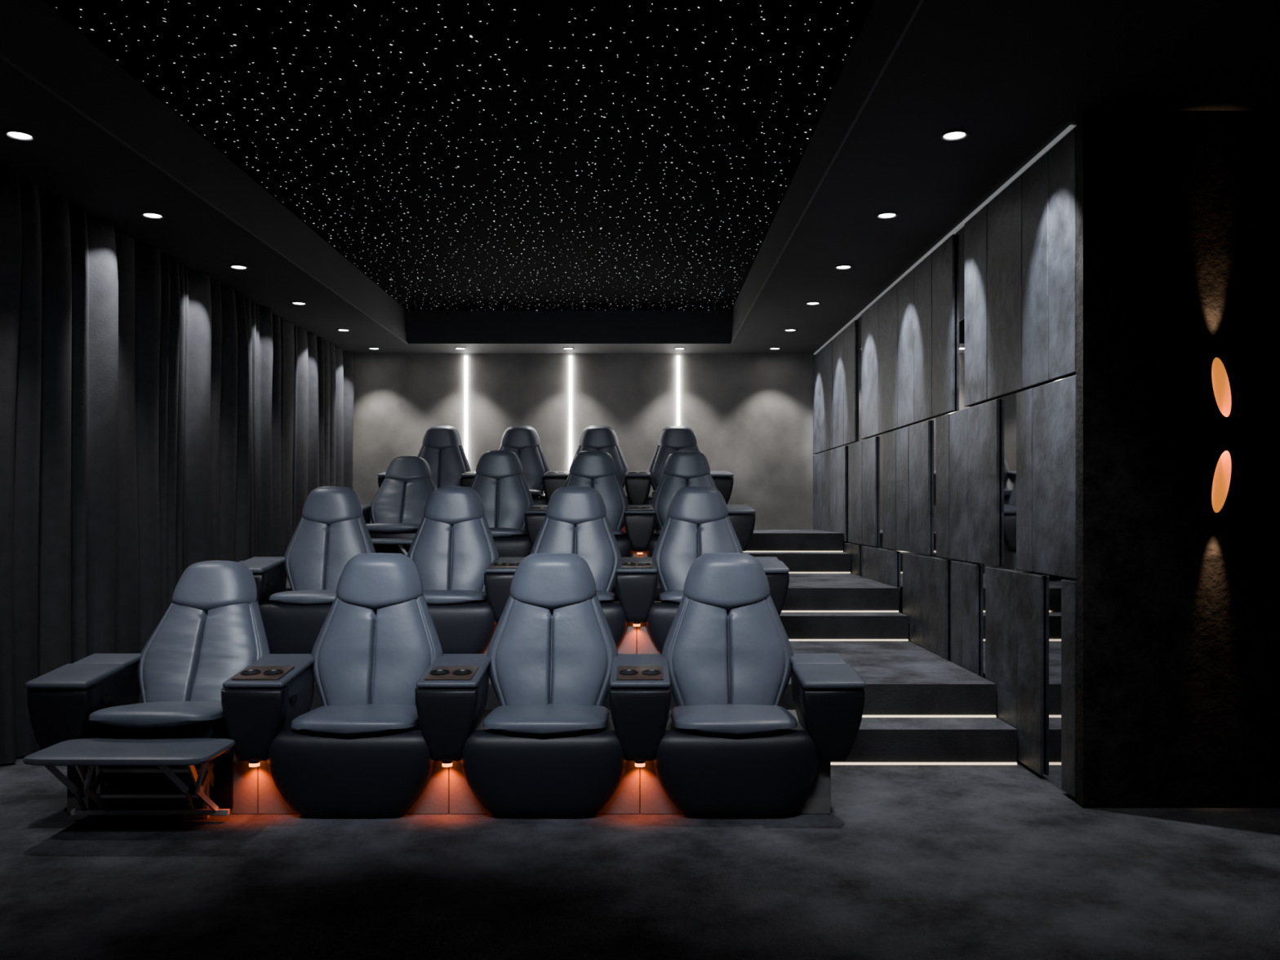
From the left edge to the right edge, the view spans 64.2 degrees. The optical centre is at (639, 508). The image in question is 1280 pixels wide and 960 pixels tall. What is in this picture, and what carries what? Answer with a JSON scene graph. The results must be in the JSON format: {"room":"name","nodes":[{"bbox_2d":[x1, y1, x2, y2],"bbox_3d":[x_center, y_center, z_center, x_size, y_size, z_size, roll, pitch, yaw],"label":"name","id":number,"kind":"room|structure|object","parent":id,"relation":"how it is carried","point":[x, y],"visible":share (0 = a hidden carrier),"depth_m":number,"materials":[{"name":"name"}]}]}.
{"room":"auditorium","nodes":[
{"label":"auditorium","id":0,"kind":"room"},
{"bbox_2d":[352,353,814,529],"bbox_3d":[0.500,-0.420,11.240,7.600,3.400,0.120,0,0,0],"label":"wall","id":1,"kind":"structure","parent":0,"point":[750,415],"depth_m":11.18,"materials":[{"name":"paint"}]},
{"bbox_2d":[464,355,467,459],"bbox_3d":[-1.905,-0.725,11.168,0.032,1.890,0.021,0,0,0],"label":"light strip","id":2,"kind":"object","parent":1,"relation":"attached to","point":[465,357],"visible":0.64,"depth_m":11.16,"materials":[{"name":"white"}]},
{"bbox_2d":[568,355,572,469],"bbox_3d":[-0.760,-0.725,11.168,0.032,1.890,0.021,0,0,0],"label":"light strip","id":3,"kind":"object","parent":1,"relation":"attached to","point":[570,357],"visible":0.64,"depth_m":11.16,"materials":[{"name":"white"}]},
{"bbox_2d":[676,355,679,425],"bbox_3d":[0.420,-0.725,11.168,0.032,1.890,0.021,0,0,0],"label":"light strip","id":4,"kind":"object","parent":1,"relation":"attached to","point":[677,357],"visible":0.36,"depth_m":11.16,"materials":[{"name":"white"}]},
{"bbox_2d":[0,755,1279,959],"bbox_3d":[0.450,1.330,4.650,7.700,0.100,13.300,0,0,0],"label":"floor","id":5,"kind":"structure","parent":0,"point":[907,862],"depth_m":3.51,"materials":[{"name":"grey carpet"}]},
{"bbox_2d":[22,560,311,818],"bbox_3d":[-2.066,0.763,4.410,0.930,1.034,1.120,0,0,0],"label":"recliner","id":6,"kind":"object","parent":5,"relation":"on","point":[170,753],"visible":0.92,"depth_m":4.25,"materials":[{"name":"leather"}]},
{"bbox_2d":[88,701,228,738],"bbox_3d":[-2.000,0.911,4.367,0.524,0.173,0.553,0,-4,0],"label":"seat cushion","id":7,"kind":"object","parent":6,"relation":"on","point":[145,719],"depth_m":4.19,"materials":[{"name":"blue leather"}]},
{"bbox_2d":[221,552,448,816],"bbox_3d":[-1.266,0.742,4.569,0.930,1.076,0.803,0,0,0],"label":"recliner","id":8,"kind":"object","parent":5,"relation":"on","point":[364,752],"visible":0.91,"depth_m":4.27,"materials":[{"name":"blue leather"}]},
{"bbox_2d":[290,703,421,735],"bbox_3d":[-1.200,0.944,4.444,0.524,0.173,0.553,0,0,0],"label":"seat cushion","id":9,"kind":"object","parent":8,"relation":"on","point":[329,719],"depth_m":4.22,"materials":[{"name":"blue leather"}]},
{"bbox_2d":[35,529,1017,762],"bbox_3d":[-0.568,0.754,8.140,4.905,1.050,6.080,0,0,0],"label":"tiers","id":10,"kind":"object","parent":5,"relation":"on","point":[900,677],"visible":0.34,"depth_m":5.97,"materials":[{"name":"grey carpet"}]},
{"bbox_2d":[238,486,375,653],"bbox_3d":[-2.086,0.392,6.569,0.930,1.076,0.803,0,0,0],"label":"recliner","id":11,"kind":"object","parent":10,"relation":"on","point":[331,530],"visible":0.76,"depth_m":6.56,"materials":[{"name":"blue leather"}]},
{"bbox_2d":[268,589,336,604],"bbox_3d":[-2.020,0.594,6.444,0.524,0.173,0.553,0,0,0],"label":"seat cushion","id":12,"kind":"object","parent":11,"relation":"on","point":[295,597],"depth_m":6.19,"materials":[{"name":"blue leather"}]},
{"bbox_2d":[361,456,435,555],"bbox_3d":[-2.066,0.063,8.410,0.930,1.034,1.120,0,0,0],"label":"recliner","id":13,"kind":"object","parent":10,"relation":"on","point":[396,512],"visible":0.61,"depth_m":8.61,"materials":[{"name":"leather"}]},
{"bbox_2d":[366,522,419,537],"bbox_3d":[-2.000,0.211,8.367,0.524,0.173,0.553,0,-4,0],"label":"seat cushion","id":14,"kind":"object","parent":13,"relation":"on","point":[376,530],"depth_m":8.14,"materials":[{"name":"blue leather"}]},
{"bbox_2d":[377,425,471,489],"bbox_3d":[-2.086,-0.308,10.279,0.930,1.076,0.803,0,0,0],"label":"recliner","id":15,"kind":"object","parent":10,"relation":"on","point":[442,447],"visible":0.41,"depth_m":10.31,"materials":[{"name":"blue leather"}]},
{"bbox_2d":[407,486,498,653],"bbox_3d":[-1.286,0.392,6.569,0.930,1.076,0.803,0,0,0],"label":"recliner","id":16,"kind":"object","parent":10,"relation":"on","point":[451,548],"visible":0.68,"depth_m":6.56,"materials":[{"name":"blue leather"}]},
{"bbox_2d":[422,589,488,604],"bbox_3d":[-1.220,0.594,6.444,0.524,0.173,0.553,0,0,0],"label":"seat cushion","id":17,"kind":"object","parent":16,"relation":"on","point":[433,597],"depth_m":6.21,"materials":[{"name":"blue leather"}]},
{"bbox_2d":[470,450,533,556],"bbox_3d":[-1.266,0.042,8.569,0.930,1.076,0.803,0,0,0],"label":"recliner","id":18,"kind":"object","parent":10,"relation":"on","point":[500,483],"visible":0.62,"depth_m":8.58,"materials":[{"name":"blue leather"}]},
{"bbox_2d":[489,528,527,537],"bbox_3d":[-1.200,0.243,8.444,0.524,0.173,0.553,0,0,0],"label":"seat cushion","id":19,"kind":"object","parent":18,"relation":"on","point":[496,532],"depth_m":8.20,"materials":[{"name":"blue leather"}]},
{"bbox_2d":[460,425,549,531],"bbox_3d":[-1.286,-0.308,10.279,0.930,1.076,0.803,0,0,0],"label":"recliner","id":20,"kind":"object","parent":10,"relation":"on","point":[523,441],"visible":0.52,"depth_m":10.31,"materials":[{"name":"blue leather"}]},
{"bbox_2d":[528,488,545,496],"bbox_3d":[-1.220,-0.106,10.154,0.524,0.173,0.553,0,0,0],"label":"seat cushion","id":21,"kind":"object","parent":20,"relation":"on","point":[534,492],"depth_m":9.95,"materials":[{"name":"grey leather"}]},
{"bbox_2d":[484,486,636,653],"bbox_3d":[-0.486,0.392,6.569,0.930,1.076,0.803,0,0,0],"label":"recliner","id":22,"kind":"object","parent":10,"relation":"on","point":[575,521],"visible":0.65,"depth_m":6.59,"materials":[{"name":"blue leather"}]},
{"bbox_2d":[595,590,615,602],"bbox_3d":[-0.420,0.594,6.444,0.524,0.173,0.553,0,0,0],"label":"seat cushion","id":23,"kind":"object","parent":22,"relation":"on","point":[604,596],"depth_m":6.24,"materials":[{"name":"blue leather"}]},
{"bbox_2d":[524,450,639,556],"bbox_3d":[-0.466,0.042,8.569,0.930,1.076,0.803,0,0,0],"label":"recliner","id":24,"kind":"object","parent":10,"relation":"on","point":[596,469],"visible":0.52,"depth_m":8.60,"materials":[{"name":"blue leather"}]},
{"bbox_2d":[611,528,623,536],"bbox_3d":[-0.400,0.243,8.444,0.524,0.173,0.553,0,0,0],"label":"seat cushion","id":25,"kind":"object","parent":24,"relation":"on","point":[616,531],"depth_m":8.24,"materials":[{"name":"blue leather"}]},
{"bbox_2d":[542,425,631,532],"bbox_3d":[-0.486,-0.308,10.279,0.930,1.076,0.803,0,0,0],"label":"recliner","id":26,"kind":"object","parent":10,"relation":"on","point":[595,437],"visible":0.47,"depth_m":10.31,"materials":[{"name":"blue leather"}]},
{"bbox_2d":[624,425,733,532],"bbox_3d":[0.380,-0.308,10.279,1.062,1.076,0.803,0,0,0],"label":"recliner","id":27,"kind":"object","parent":10,"relation":"on","point":[672,438],"visible":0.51,"depth_m":10.28,"materials":[{"name":"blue leather"}]},
{"bbox_2d":[623,450,755,556],"bbox_3d":[0.400,0.042,8.569,1.062,1.076,0.803,0,0,0],"label":"recliner","id":28,"kind":"object","parent":10,"relation":"on","point":[682,468],"visible":0.51,"depth_m":8.56,"materials":[{"name":"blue leather"}]},
{"bbox_2d":[615,486,789,653],"bbox_3d":[0.380,0.392,6.569,1.062,1.076,0.803,0,0,0],"label":"recliner","id":29,"kind":"object","parent":10,"relation":"on","point":[697,523],"visible":0.59,"depth_m":6.56,"materials":[{"name":"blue leather"}]},
{"bbox_2d":[658,590,684,603],"bbox_3d":[0.380,0.594,6.444,0.524,0.173,0.553,0,0,0],"label":"seat cushion","id":30,"kind":"object","parent":29,"relation":"on","point":[667,596],"depth_m":6.22,"materials":[{"name":"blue leather"}]},
{"bbox_2d":[742,551,843,551],"bbox_3d":[1.360,0.398,9.454,1.040,0.010,0.011,0,0,0],"label":"light strip","id":31,"kind":"object","parent":10,"relation":"on","point":[743,551],"visible":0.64,"depth_m":9.45,"materials":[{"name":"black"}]},
{"bbox_2d":[788,572,850,573],"bbox_3d":[1.360,0.573,9.123,1.040,0.010,0.011,0,0,0],"label":"light strip","id":32,"kind":"object","parent":10,"relation":"on","point":[788,572],"visible":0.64,"depth_m":9.12,"materials":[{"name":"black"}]},
{"bbox_2d":[781,610,898,612],"bbox_3d":[1.360,0.748,7.423,1.040,0.010,0.011,0,0,0],"label":"light strip","id":33,"kind":"object","parent":10,"relation":"on","point":[782,611],"visible":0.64,"depth_m":7.42,"materials":[{"name":"white"}]},
{"bbox_2d":[788,639,908,640],"bbox_3d":[1.360,0.923,7.159,1.040,0.010,0.011,0,0,0],"label":"light strip","id":34,"kind":"object","parent":10,"relation":"on","point":[788,639],"visible":0.64,"depth_m":7.15,"materials":[{"name":"white plastic"}]},
{"bbox_2d":[831,762,1017,764],"bbox_3d":[1.360,1.273,5.093,1.040,0.010,0.011,0,0,0],"label":"light strip","id":35,"kind":"object","parent":10,"relation":"attached to","point":[832,763],"visible":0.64,"depth_m":5.09,"materials":[{"name":"white"}]},
{"bbox_2d":[862,715,995,717],"bbox_3d":[1.360,1.098,5.394,1.040,0.010,0.011,0,0,0],"label":"light strip","id":36,"kind":"object","parent":10,"relation":"on","point":[863,716],"visible":0.64,"depth_m":5.39,"materials":[{"name":"white plastic"}]},
{"bbox_2d":[415,552,639,816],"bbox_3d":[-0.466,0.742,4.569,0.930,1.076,0.803,0,0,0],"label":"recliner","id":37,"kind":"object","parent":5,"relation":"on","point":[551,746],"visible":0.98,"depth_m":4.27,"materials":[{"name":"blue leather"}]},
{"bbox_2d":[482,703,608,735],"bbox_3d":[-0.400,0.944,4.444,0.524,0.173,0.553,0,0,0],"label":"seat cushion","id":38,"kind":"object","parent":37,"relation":"on","point":[506,719],"depth_m":4.22,"materials":[{"name":"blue leather"}]},
{"bbox_2d":[608,552,866,816],"bbox_3d":[0.400,0.742,4.569,1.062,1.076,0.803,0,0,0],"label":"recliner","id":39,"kind":"object","parent":5,"relation":"on","point":[728,746],"visible":0.99,"depth_m":4.25,"materials":[{"name":"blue leather"}]},
{"bbox_2d":[671,703,797,735],"bbox_3d":[0.400,0.944,4.444,0.524,0.173,0.553,0,0,0],"label":"seat cushion","id":40,"kind":"object","parent":39,"relation":"on","point":[687,719],"depth_m":4.22,"materials":[{"name":"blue leather"}]},
{"bbox_2d":[0,0,1279,353],"bbox_3d":[0.500,-1.870,4.590,7.600,0.340,13.180,0,0,0],"label":"ceiling","id":41,"kind":"structure","parent":0,"point":[1014,75],"depth_m":5.03,"materials":[{"name":"black paint"}]},
{"bbox_2d":[4,129,35,141],"bbox_3d":[-2.820,-1.696,4.640,0.124,0.008,0.124,0,0,0],"label":"recessed light","id":42,"kind":"object","parent":41,"relation":"in","point":[14,134],"visible":1,"depth_m":4.64,"materials":[{"name":"grey"}]},
{"bbox_2d":[141,211,164,218],"bbox_3d":[-2.820,-1.696,5.906,0.124,0.008,0.124,0,0,0],"label":"recessed light","id":43,"kind":"object","parent":41,"relation":"in","point":[146,214],"visible":1,"depth_m":5.90,"materials":[{"name":"grey"}]},
{"bbox_2d":[0,168,354,764],"bbox_3d":[-3.148,-0.212,4.603,0.162,2.960,13.041,0,0,0],"label":"pleated curtain","id":44,"kind":"object","parent":41,"relation":"hanging from","point":[157,420],"visible":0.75,"depth_m":6.26,"materials":[{"name":"fabric"}]},
{"bbox_2d":[0,53,408,344],"bbox_3d":[-2.399,-1.698,4.960,0.010,0.009,11.120,0,0,0],"label":"trim","id":45,"kind":"structure","parent":41,"relation":"attached to","point":[2,56],"depth_m":5.08,"materials":[{"name":"grey"}]},
{"bbox_2d":[229,264,248,269],"bbox_3d":[-2.820,-1.696,7.172,0.124,0.008,0.124,0,0,0],"label":"recessed light","id":46,"kind":"object","parent":41,"relation":"in","point":[233,266],"visible":1,"depth_m":7.16,"materials":[{"name":"grey"}]},
{"bbox_2d":[291,301,306,305],"bbox_3d":[-2.820,-1.696,8.438,0.124,0.008,0.124,0,0,0],"label":"recessed light","id":47,"kind":"object","parent":41,"relation":"in","point":[297,303],"visible":1,"depth_m":8.44,"materials":[{"name":"grey"}]},
{"bbox_2d":[336,328,350,331],"bbox_3d":[-2.820,-1.696,9.704,0.124,0.008,0.124,0,0,0],"label":"recessed light","id":48,"kind":"object","parent":41,"relation":"in","point":[339,330],"visible":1,"depth_m":9.71,"materials":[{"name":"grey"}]},
{"bbox_2d":[368,346,380,349],"bbox_3d":[-2.820,-1.696,10.820,0.124,0.008,0.124,0,0,0],"label":"recessed light","id":49,"kind":"object","parent":41,"relation":"in","point":[371,348],"visible":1,"depth_m":10.78,"materials":[{"name":"grey"}]},
{"bbox_2d":[55,0,853,306],"bbox_3d":[-0.728,-2.042,6.683,3.318,0.001,7.666,0,0,0],"label":"starlight fibres","id":50,"kind":"object","parent":41,"relation":"attached to","point":[122,0],"visible":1,"depth_m":5.40,"materials":[{"name":"white"}]},
{"bbox_2d":[42,0,875,311],"bbox_3d":[0.485,-2.092,4.600,7.870,0.095,13.400,0,0,0],"label":"ceiling","id":51,"kind":"structure","parent":41,"relation":"attached to","point":[422,104],"depth_m":5.41,"materials":[{"name":"paint"}]},
{"bbox_2d":[454,346,466,349],"bbox_3d":[-1.905,-1.696,10.820,0.124,0.008,0.124,0,0,0],"label":"recessed light","id":52,"kind":"object","parent":41,"relation":"in","point":[457,348],"visible":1,"depth_m":10.78,"materials":[{"name":"grey"}]},
{"bbox_2d":[562,346,573,349],"bbox_3d":[-0.760,-1.696,10.820,0.124,0.008,0.124,0,0,0],"label":"recessed light","id":53,"kind":"object","parent":41,"relation":"in","point":[566,348],"visible":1,"depth_m":10.78,"materials":[{"name":"grey"}]},
{"bbox_2d":[673,346,685,349],"bbox_3d":[0.420,-1.696,10.820,0.124,0.008,0.124,0,0,0],"label":"recessed light","id":54,"kind":"object","parent":41,"relation":"in","point":[677,348],"visible":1,"depth_m":10.79,"materials":[{"name":"grey"}]},
{"bbox_2d":[768,346,780,349],"bbox_3d":[1.430,-1.696,10.820,0.124,0.008,0.124,0,0,0],"label":"recessed light","id":55,"kind":"object","parent":41,"relation":"in","point":[774,348],"visible":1,"depth_m":10.79,"materials":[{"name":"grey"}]},
{"bbox_2d":[783,328,796,331],"bbox_3d":[1.430,-1.696,9.704,0.124,0.008,0.124,0,0,0],"label":"recessed light","id":56,"kind":"object","parent":41,"relation":"in","point":[784,330],"visible":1,"depth_m":9.71,"materials":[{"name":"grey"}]},
{"bbox_2d":[805,301,820,305],"bbox_3d":[1.430,-1.696,8.438,0.124,0.008,0.124,0,0,0],"label":"recessed light","id":57,"kind":"object","parent":41,"relation":"in","point":[811,303],"visible":1,"depth_m":8.44,"materials":[{"name":"grey"}]},
{"bbox_2d":[730,0,924,344],"bbox_3d":[0.942,-1.698,4.960,0.010,0.009,11.120,0,0,0],"label":"trim","id":58,"kind":"structure","parent":41,"relation":"attached to","point":[920,2],"depth_m":4.58,"materials":[{"name":"grey"}]},
{"bbox_2d":[834,264,852,269],"bbox_3d":[1.430,-1.696,7.172,0.124,0.008,0.124,0,0,0],"label":"recessed light","id":59,"kind":"object","parent":41,"relation":"in","point":[841,266],"visible":1,"depth_m":7.16,"materials":[{"name":"grey"}]},
{"bbox_2d":[875,211,897,218],"bbox_3d":[1.430,-1.696,5.906,0.124,0.008,0.124,0,0,0],"label":"recessed light","id":60,"kind":"object","parent":41,"relation":"in","point":[888,215],"visible":1,"depth_m":5.90,"materials":[{"name":"grey"}]},
{"bbox_2d":[940,129,968,141],"bbox_3d":[1.430,-1.696,4.640,0.124,0.008,0.124,0,0,0],"label":"recessed light","id":61,"kind":"object","parent":41,"relation":"in","point":[953,135],"visible":1,"depth_m":4.64,"materials":[{"name":"grey"}]},
{"bbox_2d":[814,121,1075,799],"bbox_3d":[1.982,-0.210,7.805,0.137,2.980,6.750,0,0,0],"label":"wall","id":62,"kind":"structure","parent":0,"point":[1051,584],"depth_m":5.33,"materials":[{"name":"grey concrete"}]},
{"bbox_2d":[813,453,822,530],"bbox_3d":[1.900,-0.138,10.885,0.016,0.888,0.562,0,0,0],"label":"wall panel","id":63,"kind":"object","parent":62,"relation":"attached to","point":[817,459],"visible":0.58,"depth_m":10.88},
{"bbox_2d":[813,349,822,454],"bbox_3d":[1.900,-1.127,10.885,0.016,1.068,0.562,0,0,0],"label":"wall panel","id":64,"kind":"object","parent":62,"relation":"attached to","point":[817,358],"visible":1,"depth_m":10.88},
{"bbox_2d":[822,339,832,451],"bbox_3d":[1.900,-1.127,10.325,0.016,1.068,0.542,0,0,0],"label":"wall panel","id":65,"kind":"object","parent":62,"relation":"attached to","point":[827,351],"visible":1,"depth_m":10.31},
{"bbox_2d":[822,448,833,532],"bbox_3d":[1.900,-0.138,10.300,0.016,0.888,0.592,0,0,0],"label":"wall panel","id":66,"kind":"object","parent":62,"relation":"attached to","point":[827,456],"visible":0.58,"depth_m":10.26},
{"bbox_2d":[832,330,844,448],"bbox_3d":[1.903,-1.127,9.775,0.016,1.068,0.542,0,0,0],"label":"wall panel","id":67,"kind":"object","parent":62,"relation":"attached to","point":[838,341],"visible":1,"depth_m":9.73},
{"bbox_2d":[833,445,846,542],"bbox_3d":[1.900,-0.138,9.710,0.016,0.888,0.572,0,0,0],"label":"wall panel","id":68,"kind":"object","parent":62,"relation":"attached to","point":[840,453],"visible":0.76,"depth_m":9.63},
{"bbox_2d":[843,542,845,552],"bbox_3d":[1.900,0.790,9.750,0.016,0.943,0.692,0,0,0],"label":"wall panel","id":69,"kind":"object","parent":62,"relation":"attached to","point":[844,544],"visible":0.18,"depth_m":9.44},
{"bbox_2d":[844,320,857,444],"bbox_3d":[1.903,-1.127,9.245,0.016,1.068,0.502,0,0,0],"label":"wall panel","id":70,"kind":"object","parent":62,"relation":"attached to","point":[851,331],"visible":1,"depth_m":9.16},
{"bbox_2d":[845,542,860,576],"bbox_3d":[1.903,0.790,9.125,0.016,0.943,0.542,0,0,0],"label":"wall panel","id":71,"kind":"object","parent":62,"relation":"attached to","point":[854,549],"visible":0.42,"depth_m":8.99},
{"bbox_2d":[848,440,862,544],"bbox_3d":[1.901,-0.138,8.985,0.016,0.888,0.562,0,0,0],"label":"wall panel","id":72,"kind":"object","parent":62,"relation":"attached to","point":[855,450],"visible":1,"depth_m":8.98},
{"bbox_2d":[862,436,877,546],"bbox_3d":[1.903,-0.138,8.455,0.016,0.888,0.482,0,0,0],"label":"wall panel","id":73,"kind":"object","parent":62,"relation":"attached to","point":[869,446],"visible":1,"depth_m":8.42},
{"bbox_2d":[862,546,879,582],"bbox_3d":[1.903,0.790,8.400,0.016,0.943,0.592,0,0,0],"label":"wall panel","id":74,"kind":"object","parent":62,"relation":"attached to","point":[869,554],"visible":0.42,"depth_m":8.38,"materials":[{"name":"grey wood"}]},
{"bbox_2d":[861,300,879,439],"bbox_3d":[1.901,-1.127,8.415,0.016,1.068,0.622,0,0,0],"label":"wall panel","id":75,"kind":"object","parent":62,"relation":"attached to","point":[869,318],"visible":1,"depth_m":8.40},
{"bbox_2d":[878,548,897,587],"bbox_3d":[1.901,0.790,7.830,0.016,0.943,0.532,0,0,0],"label":"wall panel","id":76,"kind":"object","parent":62,"relation":"attached to","point":[887,559],"visible":0.42,"depth_m":7.80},
{"bbox_2d":[878,282,897,433],"bbox_3d":[1.900,-1.127,7.800,0.016,1.068,0.592,0,0,0],"label":"wall panel","id":77,"kind":"object","parent":62,"relation":"attached to","point":[888,302],"visible":1,"depth_m":7.77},
{"bbox_2d":[882,430,896,550],"bbox_3d":[1.900,-0.138,7.755,0.016,0.888,0.402,0,0,0],"label":"wall panel","id":78,"kind":"object","parent":62,"relation":"attached to","point":[889,439],"visible":1,"depth_m":7.74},
{"bbox_2d":[896,426,908,551],"bbox_3d":[1.901,-0.138,7.375,0.016,0.888,0.342,0,0,0],"label":"wall panel","id":79,"kind":"object","parent":62,"relation":"attached to","point":[902,434],"visible":1,"depth_m":7.36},
{"bbox_2d":[897,268,914,427],"bbox_3d":[1.900,-1.127,7.275,0.016,1.068,0.442,0,0,0],"label":"wall panel","id":80,"kind":"object","parent":62,"relation":"attached to","point":[906,285],"visible":1,"depth_m":7.24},
{"bbox_2d":[902,552,922,647],"bbox_3d":[1.903,0.790,7.105,0.016,0.943,0.522,0,0,0],"label":"wall panel","id":81,"kind":"object","parent":62,"relation":"attached to","point":[912,563],"visible":0.52,"depth_m":7.06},
{"bbox_2d":[908,420,930,555],"bbox_3d":[1.903,-0.138,6.950,0.016,0.888,0.492,0,0,0],"label":"wall panel","id":82,"kind":"object","parent":62,"relation":"attached to","point":[919,434],"visible":1,"depth_m":6.89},
{"bbox_2d":[914,253,932,422],"bbox_3d":[1.900,-1.127,6.835,0.016,1.068,0.422,0,0,0],"label":"wall panel","id":83,"kind":"object","parent":62,"relation":"attached to","point":[922,271],"visible":1,"depth_m":6.83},
{"bbox_2d":[922,555,948,660],"bbox_3d":[1.900,0.790,6.575,0.016,0.943,0.522,0,0,0],"label":"wall panel","id":84,"kind":"object","parent":62,"relation":"attached to","point":[935,571],"visible":0.58,"depth_m":6.52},
{"bbox_2d":[936,413,949,558],"bbox_3d":[1.900,-0.138,6.390,0.016,0.888,0.272,0,0,0],"label":"wall panel","id":85,"kind":"object","parent":62,"relation":"attached to","point":[942,422],"visible":1,"depth_m":6.37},
{"bbox_2d":[813,124,1073,354],"bbox_3d":[1.905,-1.687,7.825,0.015,0.010,6.650,0,0,0],"label":"light strip","id":86,"kind":"object","parent":62,"relation":"attached to","point":[1069,127],"visible":1,"depth_m":5.88,"materials":[{"name":"white"}]},
{"bbox_2d":[932,234,955,417],"bbox_3d":[1.900,-1.127,6.397,0.016,1.068,0.437,0,0,0],"label":"wall panel","id":87,"kind":"object","parent":62,"relation":"attached to","point":[944,256],"visible":1,"depth_m":6.35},
{"bbox_2d":[951,560,962,666],"bbox_3d":[1.900,0.790,6.105,0.016,0.943,0.202,0,0,0],"label":"wall panel","id":88,"kind":"object","parent":62,"relation":"attached to","point":[956,566],"visible":0.58,"depth_m":6.09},
{"bbox_2d":[949,408,968,561],"bbox_3d":[1.903,-0.138,6.075,0.016,0.888,0.342,0,0,0],"label":"wall panel","id":89,"kind":"object","parent":62,"relation":"attached to","point":[958,420],"visible":1,"depth_m":6.05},
{"bbox_2d":[962,562,978,675],"bbox_3d":[1.901,0.790,5.870,0.016,0.943,0.252,0,0,0],"label":"wall panel","id":90,"kind":"object","parent":62,"relation":"attached to","point":[970,571],"visible":0.58,"depth_m":5.83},
{"bbox_2d":[964,204,989,406],"bbox_3d":[1.900,-1.127,5.761,0.016,1.068,0.384,0,0,0],"label":"wall panel","id":91,"kind":"object","parent":62,"relation":"attached to","point":[975,229],"visible":1,"depth_m":5.75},
{"bbox_2d":[968,399,999,566],"bbox_3d":[1.901,-0.138,5.655,0.016,0.888,0.482,0,0,0],"label":"wall panel","id":92,"kind":"object","parent":62,"relation":"attached to","point":[984,419],"visible":1,"depth_m":5.60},
{"bbox_2d":[985,566,1018,759],"bbox_3d":[1.901,0.790,5.360,0.016,0.943,0.472,0,0,0],"label":"wall panel","id":93,"kind":"object","parent":62,"relation":"attached to","point":[1001,584],"visible":0.76,"depth_m":5.34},
{"bbox_2d":[987,173,1023,399],"bbox_3d":[1.900,-1.127,5.312,0.016,1.068,0.497,0,0,0],"label":"wall panel","id":94,"kind":"object","parent":62,"relation":"attached to","point":[1005,210],"visible":1,"depth_m":5.30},
{"bbox_2d":[1016,388,1033,572],"bbox_3d":[1.901,-0.138,5.035,0.016,0.888,0.202,0,0,0],"label":"wall panel","id":95,"kind":"object","parent":62,"relation":"attached to","point":[1024,398],"visible":1,"depth_m":5.02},
{"bbox_2d":[1017,572,1043,775],"bbox_3d":[1.900,0.790,4.968,0.016,0.943,0.295,0,0,0],"label":"wall panel","id":96,"kind":"object","parent":62,"relation":"attached to","point":[1030,586],"visible":1,"depth_m":4.93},
{"bbox_2d":[1022,151,1049,388],"bbox_3d":[1.900,-1.127,4.895,0.016,1.068,0.322,0,0,0],"label":"wall panel","id":97,"kind":"object","parent":62,"relation":"attached to","point":[1035,180],"visible":1,"depth_m":4.88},
{"bbox_2d":[1032,375,1075,578],"bbox_3d":[1.903,-0.138,4.683,0.016,0.888,0.487,0,0,0],"label":"wall panel","id":98,"kind":"object","parent":62,"relation":"attached to","point":[1054,403],"visible":1,"depth_m":4.67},
{"bbox_2d":[1048,126,1075,380],"bbox_3d":[1.900,-1.127,4.582,0.016,1.068,0.287,0,0,0],"label":"wall panel","id":99,"kind":"object","parent":62,"relation":"attached to","point":[1062,156],"visible":1,"depth_m":4.57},
{"bbox_2d":[1061,579,1075,798],"bbox_3d":[1.900,0.790,4.513,0.016,0.943,0.147,0,0,0],"label":"wall panel","id":100,"kind":"object","parent":62,"relation":"attached to","point":[1068,587],"visible":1,"depth_m":4.51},
{"bbox_2d":[1075,111,1279,808],"bbox_3d":[3.096,-0.210,4.395,2.407,2.980,0.070,0,0,0],"label":"wall","id":101,"kind":"structure","parent":0,"point":[1178,212],"depth_m":4.36,"materials":[{"name":"paint"}]},
{"bbox_2d":[1208,357,1232,512],"bbox_3d":[2.449,-0.312,4.309,0.080,0.660,0.102,0,0,0],"label":"wall sconce","id":102,"kind":"object","parent":101,"relation":"attached to","point":[1220,427],"visible":1,"depth_m":4.31,"materials":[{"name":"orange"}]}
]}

